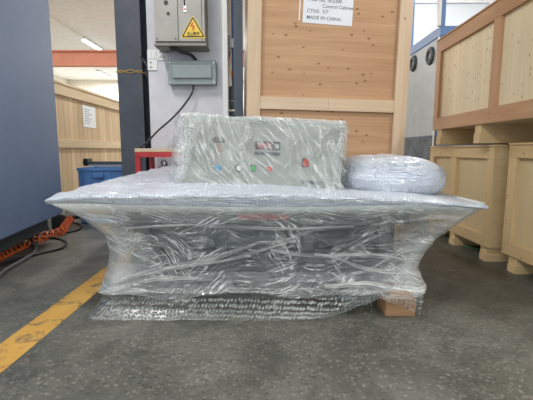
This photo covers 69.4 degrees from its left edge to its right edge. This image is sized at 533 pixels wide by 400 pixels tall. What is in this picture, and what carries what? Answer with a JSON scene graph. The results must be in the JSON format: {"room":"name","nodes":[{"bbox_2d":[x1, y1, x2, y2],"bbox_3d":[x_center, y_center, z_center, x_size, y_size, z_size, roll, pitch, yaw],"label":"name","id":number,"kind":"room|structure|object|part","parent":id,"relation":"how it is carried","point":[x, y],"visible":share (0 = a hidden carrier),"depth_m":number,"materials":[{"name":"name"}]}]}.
{"room":"factory warehouse","nodes":[
{"label":"factory warehouse","id":0,"kind":"room"},
{"bbox_2d":[54,75,67,83],"bbox_3d":[-9.075,-1.913,5.802,0.150,4.000,24.000,0,7,0],"label":"wall","id":1,"kind":"structure","parent":0,"point":[57,78],"depth_m":16.82,"materials":[{"name":"paint"}]},
{"bbox_2d":[52,50,243,66],"bbox_3d":[-3.800,-3.182,8.662,10.400,0.340,0.160,0,7,0],"label":"ceiling beam","id":2,"kind":"structure","parent":1,"relation":"attached to","point":[61,58],"depth_m":8.64,"materials":[{"name":"metal"}]},
{"bbox_2d":[68,80,243,110],"bbox_3d":[-3.750,-3.468,17.776,10.500,4.000,0.150,0,7,0],"label":"wall","id":3,"kind":"structure","parent":0,"point":[108,88],"depth_m":17.48,"materials":[{"name":"paint"}]},
{"bbox_2d":[146,0,222,167],"bbox_3d":[-0.713,-1.630,3.620,0.655,4.000,0.600,0,7,0],"label":"wall pillar","id":4,"kind":"structure","parent":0,"point":[166,100],"depth_m":3.41,"materials":[{"name":"white paint"}]},
{"bbox_2d":[140,56,150,147],"bbox_3d":[-1.129,-0.523,3.717,0.066,1.742,0.353,-3,8,-25],"label":"hanging cable","id":5,"kind":"object","parent":4,"relation":"hanging from","point":[141,57],"visible":0.48,"depth_m":3.56,"materials":[{"name":"black rubber"}]},
{"bbox_2d":[147,50,156,59],"bbox_3d":[-0.998,-1.265,3.358,0.086,0.086,0.013,0,7,0],"label":"wall switch","id":6,"kind":"object","parent":4,"relation":"attached to","point":[151,54],"visible":1,"depth_m":3.35,"materials":[{"name":"white plastic"}]},
{"bbox_2d":[147,60,157,69],"bbox_3d":[-0.998,-1.179,3.371,0.086,0.086,0.010,0,7,0],"label":"wall socket","id":7,"kind":"object","parent":4,"relation":"attached to","point":[152,64],"visible":1,"depth_m":3.37,"materials":[{"name":"white plastic"}]},
{"bbox_2d":[157,50,166,59],"bbox_3d":[-0.911,-1.265,3.360,0.086,0.086,0.010,0,7,0],"label":"wall socket","id":8,"kind":"object","parent":4,"relation":"attached to","point":[160,55],"visible":0.84,"depth_m":3.36,"materials":[{"name":"white plastic"}]},
{"bbox_2d":[154,0,209,51],"bbox_3d":[-0.710,-1.646,3.207,0.430,0.762,0.215,0,7,0],"label":"enclosure","id":9,"kind":"object","parent":4,"relation":"attached to","point":[171,17],"visible":1,"depth_m":3.15,"materials":[{"name":"grey metal"}]},
{"bbox_3d":[-0.820,-1.659,3.123,0.190,0.715,0.018,0,7,0],"label":"door","id":10,"kind":"part","parent":9,"relation":"part of","materials":[{"name":"grey metal"}]},
{"bbox_2d":[170,47,196,59],"bbox_3d":[-0.693,-1.235,3.250,0.236,0.123,0.060,-3,8,-23],"label":"power cable","id":11,"kind":"object","parent":9,"relation":"attached to","point":[174,48],"visible":0.91,"depth_m":3.23,"materials":[{"name":"black rubber"}]},
{"bbox_3d":[-0.625,-1.659,3.123,0.191,0.715,0.018,0,7,0],"label":"door","id":12,"kind":"part","parent":9,"relation":"part of","materials":[{"name":"grey metal"}]},
{"bbox_2d":[181,16,204,37],"bbox_3d":[-0.600,-1.409,3.145,0.198,0.172,0.003,0,7,0],"label":"warning sign","id":13,"kind":"object","parent":9,"relation":"attached to","point":[192,30],"visible":1,"depth_m":3.15,"materials":[{"name":"yellow plastic"}]},
{"bbox_3d":[-0.516,-1.659,3.124,0.022,0.715,0.016,0,7,0],"label":"frame","id":14,"kind":"part","parent":9,"relation":"part of","materials":[{"name":"grey metal"}]},
{"bbox_2d":[168,60,216,85],"bbox_3d":[-0.640,-1.099,3.334,0.410,0.200,0.105,0,7,0],"label":"junction box","id":15,"kind":"object","parent":4,"relation":"attached to","point":[180,72],"visible":1,"depth_m":3.29,"materials":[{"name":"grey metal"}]},
{"bbox_2d":[140,85,193,160],"bbox_3d":[-0.866,-0.305,3.382,0.484,1.394,0.099,0,7,-4],"label":"power cable","id":16,"kind":"object","parent":15,"relation":"hanging from","point":[189,97],"visible":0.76,"depth_m":3.33,"materials":[{"name":"black rubber"}]},
{"bbox_2d":[221,0,233,116],"bbox_3d":[-0.360,-1.628,3.605,0.050,4.000,0.630,0,7,0],"label":"trim","id":17,"kind":"structure","parent":4,"relation":"attached to","point":[225,4],"depth_m":3.36,"materials":[{"name":"white plastic"}]},
{"bbox_2d":[229,0,233,116],"bbox_3d":[-0.305,-1.564,3.422,0.096,3.880,0.070,0,7,0],"label":"pipe","id":18,"kind":"object","parent":4,"relation":"attached to","point":[231,37],"visible":0.34,"depth_m":3.46,"materials":[{"name":"metal"}]},
{"bbox_2d":[0,211,532,399],"bbox_3d":[-0.500,0.120,6.066,17.000,0.100,24.000,0,7,0],"label":"floor","id":19,"kind":"structure","parent":0,"point":[469,336],"depth_m":1.77,"materials":[{"name":"concrete"}]},
{"bbox_2d":[0,242,37,276],"bbox_3d":[-1.936,0.442,3.029,0.205,0.045,1.029,-4,8,-27],"label":"hose","id":20,"kind":"object","parent":19,"relation":"on","point":[34,244],"visible":0.88,"depth_m":2.93,"materials":[{"name":"grey rubber"}]},
{"bbox_2d":[0,0,62,252],"bbox_3d":[-2.572,-0.830,2.315,1.600,2.750,2.300,-1,7,-9],"label":"tall cabinet","id":21,"kind":"object","parent":19,"relation":"on","point":[29,149],"visible":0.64,"depth_m":2.99,"materials":[{"name":"blue metal"}]},
{"bbox_2d":[0,237,67,265],"bbox_3d":[-1.938,0.423,3.249,0.422,0.024,1.072,-2,8,-18],"label":"hose","id":22,"kind":"object","parent":19,"relation":"on","point":[58,238],"visible":0.88,"depth_m":3.19,"materials":[{"name":"black rubber"}]},
{"bbox_2d":[0,215,74,260],"bbox_3d":[-2.104,0.322,3.671,0.228,0.123,1.710,-1,7,-9],"label":"air hose","id":23,"kind":"object","parent":19,"relation":"on","point":[71,219],"visible":0.86,"depth_m":3.64,"materials":[{"name":"orange plastic"}]},
{"bbox_2d":[51,214,63,228],"bbox_3d":[-2.290,0.213,4.223,0.080,0.190,0.120,0,7,0],"label":"fitting","id":24,"kind":"object","parent":19,"relation":"on","point":[57,220],"visible":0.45,"depth_m":4.17,"materials":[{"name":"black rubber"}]},
{"bbox_2d":[37,222,81,234],"bbox_3d":[-2.191,0.296,4.247,0.376,0.018,0.738,-1,7,-4],"label":"hose","id":25,"kind":"object","parent":19,"relation":"on","point":[73,222],"visible":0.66,"depth_m":4.03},
{"bbox_2d":[0,246,135,373],"bbox_3d":[-1.097,0.250,4.671,0.155,0.002,8.800,0,7,0],"label":"floor marking","id":26,"kind":"object","parent":19,"relation":"on","point":[19,343],"depth_m":1.94,"materials":[{"name":"yellow paint"}]},
{"bbox_2d":[54,80,121,212],"bbox_3d":[-3.475,-0.867,6.442,1.430,1.760,3.080,0,7,0],"label":"crate","id":27,"kind":"object","parent":19,"relation":"on","point":[76,142],"visible":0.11,"depth_m":5.79,"materials":[{"name":"brown wood"}]},
{"bbox_3d":[-2.785,-1.638,6.342,0.030,0.145,3.040,0,7,0],"label":"rail","id":28,"kind":"part","parent":27,"relation":"part of","materials":[{"name":"brown wood"}]},
{"bbox_3d":[-3.475,-1.725,6.331,1.430,0.030,3.080,0,7,0],"label":"lid","id":29,"kind":"part","parent":27,"relation":"part of","materials":[{"name":"brown wood"}]},
{"bbox_2d":[82,105,95,127],"bbox_3d":[-2.796,-1.309,6.082,0.002,0.330,0.440,0,7,0],"label":"paper sheet","id":30,"kind":"object","parent":27,"relation":"attached to","point":[89,117],"visible":1,"depth_m":6.08,"materials":[{"name":"white paper"}]},
{"bbox_3d":[-2.785,-0.926,6.434,0.030,0.120,3.040,0,7,0],"label":"rail","id":31,"kind":"part","parent":27,"relation":"part of","materials":[{"name":"brown wood"}]},
{"bbox_2d":[81,213,122,222],"bbox_3d":[-1.860,0.089,4.660,0.630,0.323,0.450,0,7,0],"label":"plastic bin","id":32,"kind":"object","parent":19,"relation":"on","point":[107,214],"visible":0.05,"depth_m":4.49,"materials":[{"name":"plastic"}]},
{"bbox_2d":[77,166,121,186],"bbox_3d":[-1.860,-0.233,4.618,0.630,0.323,0.450,0,7,0],"label":"plastic bin","id":33,"kind":"object","parent":32,"relation":"on","point":[93,174],"visible":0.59,"depth_m":4.42,"materials":[{"name":"blue plastic"}]},
{"bbox_3d":[-1.920,-0.282,4.398,0.120,0.050,0.025,0,7,0],"label":"handle","id":34,"kind":"part","parent":33,"relation":"part of","materials":[{"name":"blue plastic"}]},
{"bbox_2d":[83,158,121,165],"bbox_3d":[-1.900,-0.451,4.580,0.520,0.085,0.140,0,7,0],"label":"rail","id":35,"kind":"object","parent":33,"relation":"on","point":[88,161],"visible":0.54,"depth_m":4.54,"materials":[{"name":"grey metal"}]},
{"bbox_2d":[114,0,149,231],"bbox_3d":[-1.345,-1.647,3.951,0.330,3.950,0.320,0,7,0],"label":"steel column","id":36,"kind":"structure","parent":19,"relation":"on","point":[130,15],"depth_m":3.89,"materials":[{"name":"metal"}]},
{"bbox_2d":[135,148,182,172],"bbox_3d":[-0.800,0.007,3.198,0.420,0.862,0.400,0,7,0],"label":"stand","id":37,"kind":"object","parent":19,"relation":"on","point":[151,153],"visible":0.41,"depth_m":2.95,"materials":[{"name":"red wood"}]},
{"bbox_3d":[-0.990,0.061,3.023,0.036,0.800,0.036,0,7,0],"label":"leg","id":38,"kind":"part","parent":37,"relation":"part of","materials":[{"name":"red paint"}]},
{"bbox_3d":[-0.990,0.015,3.380,0.036,0.800,0.036,0,7,0],"label":"leg","id":39,"kind":"part","parent":37,"relation":"part of","materials":[{"name":"red paint"}]},
{"bbox_2d":[158,160,167,167],"bbox_3d":[-0.830,-0.102,3.163,0.220,0.458,0.220,0,7,0],"label":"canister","id":40,"kind":"object","parent":37,"relation":"on","point":[165,163],"visible":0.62,"depth_m":3.10,"materials":[{"name":"metal"}]},
{"bbox_2d":[233,0,242,117],"bbox_3d":[-0.233,-1.548,3.185,0.075,3.950,0.115,0,7,0],"label":"steel column","id":41,"kind":"structure","parent":19,"relation":"on","point":[237,4],"depth_m":3.17,"materials":[{"name":"metal"}]},
{"bbox_2d":[243,0,413,248],"bbox_3d":[0.454,-0.820,3.511,1.300,2.450,0.900,1,7,-5],"label":"crate","id":42,"kind":"object","parent":19,"relation":"on","point":[357,75],"visible":0.48,"depth_m":3.06,"materials":[{"name":"brown wood"}]},
{"bbox_3d":[-0.102,-0.830,3.020,0.105,2.330,0.030,1,7,-5],"label":"post","id":43,"kind":"part","parent":42,"relation":"part of","materials":[{"name":"brown wood"}]},
{"bbox_3d":[0.220,-0.765,3.059,0.544,0.095,0.026,1,7,-5],"label":"rail","id":44,"kind":"part","parent":42,"relation":"part of","materials":[{"name":"brown wood"}]},
{"bbox_2d":[299,0,353,25],"bbox_3d":[0.468,-1.531,2.992,0.438,0.334,0.003,-1,7,-5],"label":"paper label","id":45,"kind":"object","parent":42,"relation":"attached to","point":[330,12],"visible":1,"depth_m":3.00,"materials":[{"name":"white paper"}]},
{"bbox_3d":[0.454,-0.872,3.519,1.240,2.310,0.870,1,7,-5],"label":"panel","id":46,"kind":"part","parent":42,"relation":"part of","materials":[{"name":"orange wood"}]},
{"bbox_3d":[0.763,-0.759,3.108,0.544,0.095,0.026,1,7,-5],"label":"rail","id":47,"kind":"part","parent":42,"relation":"part of","materials":[{"name":"brown wood"}]},
{"bbox_3d":[1.088,-0.818,3.127,0.105,2.330,0.030,1,7,-5],"label":"post","id":48,"kind":"part","parent":42,"relation":"part of","materials":[{"name":"brown wood"}]},
{"bbox_2d":[377,281,415,315],"bbox_3d":[-0.035,0.477,2.454,1.600,0.122,0.975,0,7,0],"label":"wooden block","id":49,"kind":"object","parent":19,"relation":"on","point":[391,303],"visible":0.09,"depth_m":1.98,"materials":[{"name":"brown wood"}]},
{"bbox_2d":[44,166,488,298],"bbox_3d":[0.002,0.169,2.445,2.213,0.723,1.155,0,7,0],"label":"table","id":50,"kind":"object","parent":49,"relation":"on","point":[184,231],"visible":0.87,"depth_m":2.09,"materials":[{"name":"paint"}]},
{"bbox_3d":[-0.670,0.249,2.160,0.060,0.250,0.060,0,7,0],"label":"leg","id":51,"kind":"part","parent":50,"relation":"part of","materials":[{"name":"grey metal"}]},
{"bbox_3d":[-0.250,0.249,2.160,0.060,0.250,0.060,0,7,0],"label":"leg","id":52,"kind":"part","parent":50,"relation":"part of","materials":[{"name":"grey metal"}]},
{"bbox_2d":[171,114,347,189],"bbox_3d":[-0.048,-0.284,2.340,1.037,0.465,0.422,0,7,0],"label":"control box","id":53,"kind":"object","parent":50,"relation":"on","point":[232,150],"visible":0.91,"depth_m":2.18,"materials":[{"name":"metal"}]},
{"bbox_3d":[-0.267,-0.292,2.174,0.045,0.040,0.004,3,7,0],"label":"indicator plate","id":54,"kind":"part","parent":53,"relation":"part of","materials":[{"name":"grey plastic"}]},
{"bbox_2d":[235,164,242,171],"bbox_3d":[-0.158,-0.181,2.188,0.044,0.044,0.006,0,7,0],"label":"switch","id":55,"kind":"object","parent":53,"relation":"attached to","point":[238,167],"depth_m":2.18,"materials":[{"name":"white plastic"}]},
{"bbox_2d":[302,158,308,166],"bbox_3d":[0.222,-0.212,2.184,0.042,0.052,0.005,0,7,0],"label":"rocker switch","id":56,"kind":"object","parent":53,"relation":"attached to","point":[305,161],"depth_m":2.18,"materials":[{"name":"red plastic"}]},
{"bbox_3d":[-0.020,0.086,2.096,0.280,0.040,0.025,0,7,0],"label":"red plate","id":57,"kind":"part","parent":50,"relation":"part of","materials":[{"name":"paint"}]},
{"bbox_3d":[0.000,0.210,2.422,1.560,0.400,0.690,0,7,0],"label":"frame","id":58,"kind":"part","parent":50,"relation":"part of","materials":[{"name":"paint"}]},
{"bbox_3d":[0.230,0.249,2.160,0.060,0.250,0.060,0,7,0],"label":"leg","id":59,"kind":"part","parent":50,"relation":"part of","materials":[{"name":"grey metal"}]},
{"bbox_3d":[0.650,0.249,2.160,0.060,0.250,0.060,0,7,0],"label":"leg","id":60,"kind":"part","parent":50,"relation":"part of","materials":[{"name":"grey metal"}]},
{"bbox_2d":[341,154,446,194],"bbox_3d":[0.765,-0.160,2.398,0.635,0.264,0.514,1,7,0],"label":"wrapped bundle","id":61,"kind":"object","parent":50,"relation":"on","point":[379,172],"visible":0.76,"depth_m":2.16,"materials":[{"name":"white"}]},
{"bbox_2d":[404,0,457,160],"bbox_3d":[2.620,-1.558,5.394,1.280,3.400,1.600,0,7,0],"label":"wall","id":62,"kind":"structure","parent":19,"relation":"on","point":[420,135],"depth_m":5.03,"materials":[{"name":"paint"}]},
{"bbox_2d":[409,55,416,71],"bbox_3d":[2.046,-1.895,5.351,0.072,0.222,0.222,0,7,0],"label":"vent","id":63,"kind":"object","parent":62,"relation":"attached to","point":[413,60],"depth_m":5.30,"materials":[{"name":"grey metal"}]},
{"bbox_3d":[2.075,-2.529,5.500,0.050,0.700,0.060,0,7,0],"label":"post","id":64,"kind":"part","parent":62,"relation":"part of","materials":[{"name":"blue metal"}]},
{"bbox_3d":[2.056,-0.449,5.513,0.011,0.870,1.550,0,7,0],"label":"panel","id":65,"kind":"part","parent":62,"relation":"part of","materials":[{"name":"grey paint"}]},
{"bbox_3d":[2.056,-1.457,5.397,0.012,1.140,1.520,0,7,0],"label":"panel","id":66,"kind":"part","parent":62,"relation":"part of","materials":[{"name":"grey paint"}]},
{"bbox_2d":[425,47,434,65],"bbox_3d":[2.046,-1.793,4.799,0.072,0.222,0.222,0,7,0],"label":"vent","id":67,"kind":"object","parent":62,"relation":"attached to","point":[430,54],"depth_m":4.75,"materials":[{"name":"grey metal"}]},
{"bbox_3d":[2.655,-2.098,5.324,1.210,0.110,1.600,0,7,0],"label":"frame","id":68,"kind":"part","parent":62,"relation":"part of","materials":[{"name":"blue metal"}]},
{"bbox_3d":[2.035,-2.599,4.483,0.030,1.100,0.060,0,7,0],"label":"post","id":69,"kind":"part","parent":62,"relation":"part of","materials":[{"name":"white plastic"}]},
{"bbox_3d":[2.075,-2.599,4.483,0.050,1.100,0.060,0,7,0],"label":"post","id":70,"kind":"part","parent":62,"relation":"part of","materials":[{"name":"blue metal"}]},
{"bbox_2d":[427,145,509,261],"bbox_3d":[2.176,-0.038,3.440,1.008,0.889,1.128,0,7,0],"label":"crate","id":71,"kind":"object","parent":19,"relation":"on","point":[479,173],"visible":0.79,"depth_m":3.08,"materials":[{"name":"yellow wood"}]},
{"bbox_3d":[1.692,-0.152,3.948,0.025,0.584,0.090,0,7,0],"label":"post","id":72,"kind":"part","parent":71,"relation":"part of","materials":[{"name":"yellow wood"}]},
{"bbox_3d":[1.692,-0.094,3.497,0.025,0.584,0.090,0,7,0],"label":"post","id":73,"kind":"part","parent":71,"relation":"part of","materials":[{"name":"yellow wood"}]},
{"bbox_3d":[1.692,0.249,3.481,0.025,0.090,1.120,0,7,0],"label":"rail","id":74,"kind":"part","parent":71,"relation":"part of","materials":[{"name":"yellow wood"}]},
{"bbox_3d":[1.692,-0.421,3.394,0.025,0.090,1.120,0,7,0],"label":"rail","id":75,"kind":"part","parent":71,"relation":"part of","materials":[{"name":"yellow wood"}]},
{"bbox_3d":[2.176,-0.472,3.383,1.008,0.014,1.128,0,7,0],"label":"lid","id":76,"kind":"part","parent":71,"relation":"part of","materials":[{"name":"yellow wood"}]},
{"bbox_3d":[2.183,-0.076,3.439,0.955,0.745,1.080,0,7,0],"label":"panel","id":77,"kind":"part","parent":71,"relation":"part of","materials":[{"name":"yellow wood"}]},
{"bbox_3d":[1.692,-0.020,2.927,0.025,0.584,0.090,0,7,0],"label":"post","id":78,"kind":"part","parent":71,"relation":"part of","materials":[{"name":"yellow wood"}]},
{"bbox_3d":[2.192,-0.015,2.892,0.975,0.765,0.020,0,7,0],"label":"frame","id":79,"kind":"part","parent":71,"relation":"part of","materials":[{"name":"yellow wood"}]},
{"bbox_2d":[501,142,532,273],"bbox_3d":[2.211,0.112,2.249,1.008,0.899,1.048,0,7,0],"label":"crate","id":80,"kind":"object","parent":19,"relation":"on","point":[517,240],"visible":1,"depth_m":2.65,"materials":[{"name":"yellow wood"}]},
{"bbox_2d":[433,0,532,144],"bbox_3d":[2.232,-0.887,2.662,1.308,0.974,2.058,0,7,1],"label":"crate","id":81,"kind":"object","parent":80,"relation":"on","point":[483,95],"visible":1,"depth_m":2.87,"materials":[{"name":"brown wood"}]},
{"bbox_3d":[1.625,-1.079,3.645,0.025,0.599,0.090,0,7,1],"label":"post","id":82,"kind":"part","parent":81,"relation":"part of","materials":[{"name":"brown wood"}]},
{"bbox_3d":[2.232,-1.363,2.600,1.308,0.014,2.058,0,7,1],"label":"lid","id":83,"kind":"part","parent":81,"relation":"part of","materials":[{"name":"brown wood"}]},
{"bbox_3d":[1.599,-0.600,2.720,0.025,0.110,2.050,0,7,1],"label":"rail","id":84,"kind":"part","parent":81,"relation":"part of","materials":[{"name":"brown wood"}]},
{"bbox_3d":[1.599,-1.304,2.628,0.025,0.110,2.050,0,7,1],"label":"rail","id":85,"kind":"part","parent":81,"relation":"part of","materials":[{"name":"brown wood"}]},
{"bbox_3d":[1.599,-0.953,2.679,0.025,0.599,0.090,0,7,1],"label":"post","id":86,"kind":"part","parent":81,"relation":"part of","materials":[{"name":"brown wood"}]},
{"bbox_3d":[1.728,0.003,2.718,0.025,0.594,0.090,0,7,0],"label":"post","id":87,"kind":"part","parent":80,"relation":"part of","materials":[{"name":"yellow wood"}]},
{"bbox_3d":[1.728,0.403,2.291,0.025,0.090,1.040,0,7,0],"label":"rail","id":88,"kind":"part","parent":80,"relation":"part of","materials":[{"name":"yellow wood"}]},
{"bbox_3d":[1.728,-0.276,2.203,0.025,0.090,1.040,0,7,0],"label":"rail","id":89,"kind":"part","parent":80,"relation":"part of","materials":[{"name":"yellow wood"}]},
{"bbox_3d":[2.211,-0.327,2.192,1.008,0.014,1.048,0,7,0],"label":"lid","id":90,"kind":"part","parent":80,"relation":"part of","materials":[{"name":"yellow wood"}]},
{"bbox_3d":[2.217,0.074,2.248,0.955,0.755,1.000,0,7,0],"label":"panel","id":91,"kind":"part","parent":80,"relation":"part of","materials":[{"name":"yellow wood"}]},
{"bbox_2d":[48,0,486,79],"bbox_3d":[-0.500,-3.946,5.538,17.000,0.100,24.000,0,7,0],"label":"ceiling","id":92,"kind":"structure","parent":0,"point":[94,20],"depth_m":9.59,"materials":[{"name":"white paint"}]},
{"bbox_2d":[50,16,82,37],"bbox_3d":[-5.150,-4.145,7.655,0.040,0.050,6.250,0,7,0],"label":"trim","id":93,"kind":"structure","parent":92,"relation":"attached to","point":[51,18],"depth_m":9.85,"materials":[{"name":"white plastic"}]},
{"bbox_2d":[80,37,103,49],"bbox_3d":[-5.150,-4.605,11.402,0.140,0.103,1.240,0,7,0],"label":"ceiling lamp","id":94,"kind":"object","parent":92,"relation":"attached to","point":[84,39],"visible":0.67,"depth_m":11.25,"materials":[{"name":"white plastic"}]},
{"bbox_2d":[96,70,111,77],"bbox_3d":[-6.700,-5.185,15.864,0.140,0.103,1.240,0,7,0],"label":"ceiling lamp","id":95,"kind":"object","parent":92,"relation":"attached to","point":[97,71],"visible":1,"depth_m":15.76,"materials":[{"name":"white plastic"}]},
{"bbox_3d":[4.700,-2.750,12.248,6.600,4.000,11.000,0,7,0],"label":"wall","id":96,"kind":"structure","parent":0,"visible":0},
{"bbox_2d":[415,0,494,5],"bbox_3d":[4.650,-2.506,6.794,4.700,1.920,0.080,0,7,0],"label":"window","id":97,"kind":"structure","parent":96,"relation":"in","point":[488,2],"depth_m":6.63,"materials":[{"name":"white glass"}]}
]}

